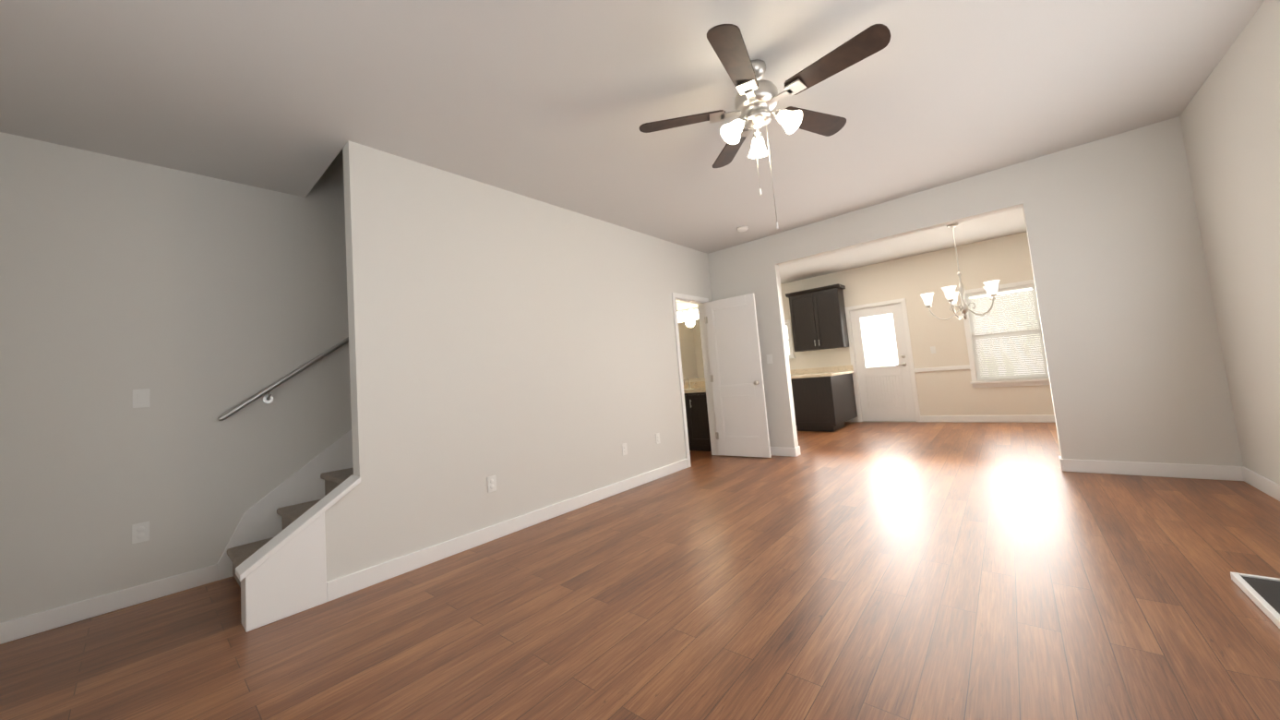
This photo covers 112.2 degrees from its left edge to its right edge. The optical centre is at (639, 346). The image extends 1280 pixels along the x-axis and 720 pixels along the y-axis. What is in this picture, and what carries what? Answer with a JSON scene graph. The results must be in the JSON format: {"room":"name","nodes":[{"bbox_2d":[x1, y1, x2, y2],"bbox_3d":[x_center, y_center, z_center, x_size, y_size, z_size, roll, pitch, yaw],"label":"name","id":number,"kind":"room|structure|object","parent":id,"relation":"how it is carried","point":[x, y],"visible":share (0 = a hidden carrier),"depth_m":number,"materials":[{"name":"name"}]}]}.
{"room":"empty living room","nodes":[
{"label":"empty living room","id":0,"kind":"room"},
{"bbox_2d":[0,131,351,622],"bbox_3d":[-2.276,-1.042,3.948,0.120,5.200,4.500,-8,-6,40],"label":"wall","id":1,"kind":"structure","parent":0,"point":[197,305],"depth_m":2.69,"materials":[{"name":"white paint"}]},
{"bbox_2d":[0,563,217,644],"bbox_3d":[-3.117,1.478,2.429,0.014,0.105,1.050,-8,-6,40],"label":"baseboard","id":2,"kind":"structure","parent":1,"relation":"attached to","point":[101,604],"depth_m":2.46,"materials":[{"name":"white wood"}]},
{"bbox_2d":[131,521,149,544],"bbox_3d":[-3.021,1.123,2.604,0.009,0.114,0.070,-8,-6,40],"label":"outlet","id":3,"kind":"object","parent":1,"relation":"attached to","point":[140,532],"visible":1,"depth_m":2.60,"materials":[{"name":"white plastic"}]},
{"bbox_2d":[132,388,149,407],"bbox_3d":[-3.088,0.318,2.664,0.008,0.114,0.070,-8,-6,40],"label":"light switch","id":4,"kind":"object","parent":1,"relation":"attached to","point":[140,398],"visible":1,"depth_m":2.66,"materials":[{"name":"white plastic"}]},
{"bbox_2d":[217,336,348,420],"bbox_3d":[-1.916,-0.624,4.133,0.092,2.264,3.084,-8,-6,40],"label":"handrail","id":5,"kind":"object","parent":1,"relation":"attached to","point":[268,399],"visible":0.35,"depth_m":3.11,"materials":[{"name":"silver metal"}]},
{"bbox_2d":[217,429,353,580],"bbox_3d":[-1.844,0.228,4.134,0.013,2.630,3.190,-8,-6,40],"label":"trim","id":6,"kind":"structure","parent":1,"relation":"attached to","point":[261,520],"depth_m":3.13,"materials":[{"name":"white wood"}]},
{"bbox_2d":[324,140,712,582],"bbox_3d":[-0.648,-1.159,4.202,0.120,5.200,4.800,-8,-6,40],"label":"wall","id":7,"kind":"structure","parent":0,"point":[521,348],"depth_m":3.29,"materials":[{"name":"white paint"}]},
{"bbox_2d":[235,474,360,632],"bbox_3d":[-1.868,1.100,2.386,0.164,0.643,0.535,-8,-6,40],"label":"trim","id":8,"kind":"structure","parent":7,"relation":"attached to","point":[281,574],"depth_m":2.28,"materials":[{"name":"white"}]},
{"bbox_2d":[487,475,496,492],"bbox_3d":[-1.100,1.018,3.199,0.009,0.114,0.070,-8,-6,40],"label":"outlet","id":9,"kind":"object","parent":7,"relation":"attached to","point":[491,484],"visible":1,"depth_m":3.19,"materials":[{"name":"white plastic"}]},
{"bbox_2d":[326,458,687,601],"bbox_3d":[-0.591,1.365,3.732,0.014,0.105,3.533,-8,-6,40],"label":"baseboard","id":10,"kind":"structure","parent":7,"relation":"attached to","point":[350,583],"depth_m":3.05,"materials":[{"name":"white wood"}]},
{"bbox_2d":[622,442,627,454],"bbox_3d":[-0.151,1.022,4.309,0.009,0.114,0.070,-8,-6,40],"label":"outlet","id":11,"kind":"object","parent":7,"relation":"attached to","point":[624,448],"visible":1,"depth_m":4.30,"materials":[{"name":"white plastic"}]},
{"bbox_2d":[655,432,660,443],"bbox_3d":[0.198,1.003,4.721,0.009,0.114,0.070,-8,-6,40],"label":"outlet","id":12,"kind":"object","parent":7,"relation":"attached to","point":[657,436],"visible":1,"depth_m":4.72,"materials":[{"name":"white plastic"}]},
{"bbox_2d":[671,292,718,467],"bbox_3d":[0.698,0.387,5.500,0.138,2.097,0.824,-8,-6,40],"label":"door frame","id":13,"kind":"structure","parent":7,"relation":"attached to","point":[676,297],"depth_m":5.71,"materials":[{"name":"white wood"}]},
{"bbox_2d":[704,293,771,457],"bbox_3d":[1.228,0.372,5.501,0.710,2.015,0.175,-8,-6,40],"label":"bathroom door","id":14,"kind":"structure","parent":7,"relation":"in","point":[738,395],"depth_m":5.47,"materials":[{"name":"white wood"}]},
{"bbox_2d":[0,0,1265,284],"bbox_3d":[0.832,-2.701,4.324,6.340,2.560,9.340,-8,-6,40],"label":"ceiling","id":15,"kind":"structure","parent":0,"point":[556,101],"depth_m":2.47,"materials":[{"name":"white paint"}]},
{"bbox_2d":[736,226,748,231],"bbox_3d":[1.197,-1.373,5.020,0.130,0.035,0.130,-8,-6,40],"label":"smoke detector","id":16,"kind":"object","parent":15,"relation":"attached to","point":[742,228],"visible":1,"depth_m":4.98,"materials":[{"name":"white plastic"}]},
{"bbox_2d":[639,23,890,228],"bbox_3d":[0.678,-1.089,2.308,1.240,0.914,1.258,-8,-6,40],"label":"ceiling fan","id":17,"kind":"object","parent":15,"relation":"hanging from","point":[757,99],"visible":1,"depth_m":2.25,"materials":[{"name":"brown wood"}]},
{"bbox_2d":[920,223,1000,320],"bbox_3d":[4.077,-0.964,5.552,0.840,1.244,0.865,-8,-6,40],"label":"chandelier","id":18,"kind":"object","parent":15,"relation":"hanging from","point":[990,288],"visible":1,"depth_m":5.48,"materials":[{"name":"white glass"}]},
{"bbox_2d":[0,421,1279,719],"bbox_3d":[1.167,1.344,4.024,6.500,0.100,9.500,-8,-6,40],"label":"floor","id":19,"kind":"structure","parent":0,"point":[919,571],"depth_m":1.97,"materials":[{"name":"brown wood"}]},
{"bbox_2d":[227,467,353,586],"bbox_3d":[-1.447,0.349,3.835,0.940,2.280,3.168,-8,-6,40],"label":"stairs","id":20,"kind":"structure","parent":19,"relation":"on","point":[238,555],"depth_m":2.96,"materials":[{"name":"beige carpet"}]},
{"bbox_2d":[683,377,711,451],"bbox_3d":[0.682,0.986,6.470,1.248,1.043,0.600,-8,-6,40],"label":"bathroom vanity","id":21,"kind":"object","parent":19,"relation":"on","point":[697,417],"visible":0.4,"depth_m":6.05,"materials":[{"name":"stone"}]},
{"bbox_2d":[790,371,856,430],"bbox_3d":[3.177,0.938,7.462,0.709,0.876,1.250,-8,-6,40],"label":"base cabinet","id":22,"kind":"object","parent":19,"relation":"on","point":[824,399],"depth_m":7.00,"materials":[{"name":"wood"}]},
{"bbox_2d":[790,371,849,379],"bbox_3d":[3.165,0.477,7.458,0.680,0.040,1.274,-8,-6,40],"label":"countertop","id":23,"kind":"structure","parent":22,"relation":"on","point":[810,374],"depth_m":7.11,"materials":[{"name":"beige stone"}]},
{"bbox_2d":[1230,571,1279,628],"bbox_3d":[2.160,0.357,1.067,0.556,1.258,1.790,-8,-6,40],"label":"fireplace","id":24,"kind":"object","parent":19,"relation":"on","point":[1262,592],"visible":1,"depth_m":1.73,"materials":[{"name":"white wood"}]},
{"bbox_2d":[676,301,705,382],"bbox_3d":[0.701,0.169,6.925,1.890,2.740,0.100,-8,-6,40],"label":"wall","id":25,"kind":"structure","parent":0,"point":[680,306],"depth_m":6.80,"materials":[{"name":"beige paint"}]},
{"bbox_2d":[677,307,698,320],"bbox_3d":[0.630,-0.508,6.812,0.700,0.140,0.163,-8,-6,40],"label":"sconce","id":26,"kind":"object","parent":25,"relation":"attached to","point":[691,313],"visible":0.58,"depth_m":6.72,"materials":[{"name":"white glass"}]},
{"bbox_2d":[678,319,704,379],"bbox_3d":[0.719,0.055,6.835,0.880,0.910,0.010,-8,-6,40],"label":"bathroom mirror","id":27,"kind":"object","parent":25,"relation":"attached to","point":[691,350],"visible":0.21,"depth_m":6.75,"materials":[{"name":"clear glass"}]},
{"bbox_2d":[780,231,1053,421],"bbox_3d":[3.999,-0.049,7.672,6.220,2.740,0.120,-8,-6,40],"label":"wall","id":28,"kind":"structure","parent":0,"point":[1003,259],"depth_m":6.89,"materials":[{"name":"beige paint"}]},
{"bbox_2d":[784,319,795,358],"bbox_3d":[2.638,-0.107,8.799,1.034,0.767,0.175,-8,-6,40],"label":"kitchen window","id":29,"kind":"structure","parent":28,"relation":"in","point":[789,339],"depth_m":8.47,"materials":[{"name":"white"}]},
{"bbox_2d":[785,283,849,351],"bbox_3d":[3.282,-0.507,7.949,0.970,1.110,0.380,-8,-6,40],"label":"upper cabinet","id":30,"kind":"object","parent":28,"relation":"attached to","point":[818,318],"visible":1,"depth_m":7.79,"materials":[{"name":"brown wood"}]},
{"bbox_2d":[789,364,852,375],"bbox_3d":[2.778,0.525,8.614,2.768,0.100,0.020,-8,-6,40],"label":"backsplash","id":31,"kind":"structure","parent":28,"relation":"attached to","point":[841,368],"depth_m":8.00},
{"bbox_2d":[844,298,921,421],"bbox_3d":[4.202,0.259,7.486,0.954,2.067,0.138,-8,-6,40],"label":"door frame","id":32,"kind":"structure","parent":28,"relation":"attached to","point":[902,301],"depth_m":7.42,"materials":[{"name":"white wood"}]},
{"bbox_2d":[849,303,916,420],"bbox_3d":[4.187,0.287,7.463,0.810,1.979,0.103,-8,-6,40],"label":"exterior door","id":33,"kind":"structure","parent":28,"relation":"in","point":[886,393],"depth_m":7.44,"materials":[{"name":"white wood"}]},
{"bbox_2d":[930,346,935,353],"bbox_3d":[4.738,0.048,6.956,0.070,0.114,0.008,-8,-6,40],"label":"light switch","id":34,"kind":"object","parent":28,"relation":"attached to","point":[932,349],"visible":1,"depth_m":6.95,"materials":[{"name":"white plastic"}]},
{"bbox_2d":[914,364,969,371],"bbox_3d":[4.815,0.348,6.880,0.736,0.060,0.022,-8,-6,40],"label":"trim","id":35,"kind":"structure","parent":28,"relation":"attached to","point":[941,368],"depth_m":6.86,"materials":[{"name":"white wood"}]},
{"bbox_2d":[920,414,1055,422],"bbox_3d":[5.499,1.051,6.299,2.363,0.105,0.014,-8,-6,40],"label":"baseboard","id":36,"kind":"structure","parent":28,"relation":"attached to","point":[924,418],"depth_m":6.48,"materials":[{"name":"white wood"}]},
{"bbox_2d":[959,279,1050,387],"bbox_3d":[5.444,-0.173,6.402,0.984,1.512,0.175,-8,-6,40],"label":"dining room window","id":37,"kind":"structure","parent":28,"relation":"in","point":[977,358],"depth_m":6.39,"materials":[{"name":"white"}]},
{"bbox_2d":[707,116,1243,466],"bbox_3d":[2.639,-0.162,4.626,4.320,2.740,0.120,-8,-6,40],"label":"wall","id":38,"kind":"structure","parent":0,"point":[1135,362],"depth_m":3.55,"materials":[{"name":"white paint"}]},
{"bbox_2d":[766,354,772,363],"bbox_3d":[1.628,0.150,5.403,0.070,0.114,0.008,-8,-6,40],"label":"light switch","id":39,"kind":"object","parent":38,"relation":"attached to","point":[769,358],"visible":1,"depth_m":5.40,"materials":[{"name":"white plastic"}]},
{"bbox_2d":[770,446,797,456],"bbox_3d":[1.519,1.320,5.487,0.949,0.105,0.018,-8,-6,40],"label":"baseboard","id":40,"kind":"structure","parent":38,"relation":"attached to","point":[774,450],"depth_m":5.27,"materials":[{"name":"white wood"}]},
{"bbox_2d":[797,445,800,455],"bbox_3d":[1.601,1.321,5.582,0.949,0.105,0.034,-8,-6,40],"label":"baseboard","id":41,"kind":"structure","parent":38,"relation":"attached to","point":[798,448],"depth_m":5.25,"materials":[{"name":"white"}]},
{"bbox_2d":[1058,455,1240,480],"bbox_3d":[3.965,0.963,3.401,0.922,0.105,0.014,-8,-6,40],"label":"baseboard","id":42,"kind":"structure","parent":38,"relation":"attached to","point":[1114,467],"depth_m":3.36,"materials":[{"name":"white wood"}]},
{"bbox_2d":[1179,0,1279,484],"bbox_3d":[3.440,-0.411,2.167,0.120,2.740,9.220,-8,-6,40],"label":"wall","id":43,"kind":"structure","parent":0,"point":[1229,117],"depth_m":2.68,"materials":[{"name":"white paint"}]},
{"bbox_2d":[1236,466,1279,501],"bbox_3d":[3.686,0.907,2.334,0.014,0.105,2.000,-8,-6,40],"label":"baseboard","id":44,"kind":"structure","parent":43,"relation":"attached to","point":[1254,479],"depth_m":2.87,"materials":[{"name":"white wood"}]},
{"label":"outside","id":45,"kind":"structure","parent":0,"visible":0},
{"bbox_2d":[785,287,1042,376],"bbox_3d":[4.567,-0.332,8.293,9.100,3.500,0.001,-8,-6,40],"label":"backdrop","id":46,"kind":"structure","parent":45,"point":[889,328],"depth_m":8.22,"materials":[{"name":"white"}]}
]}

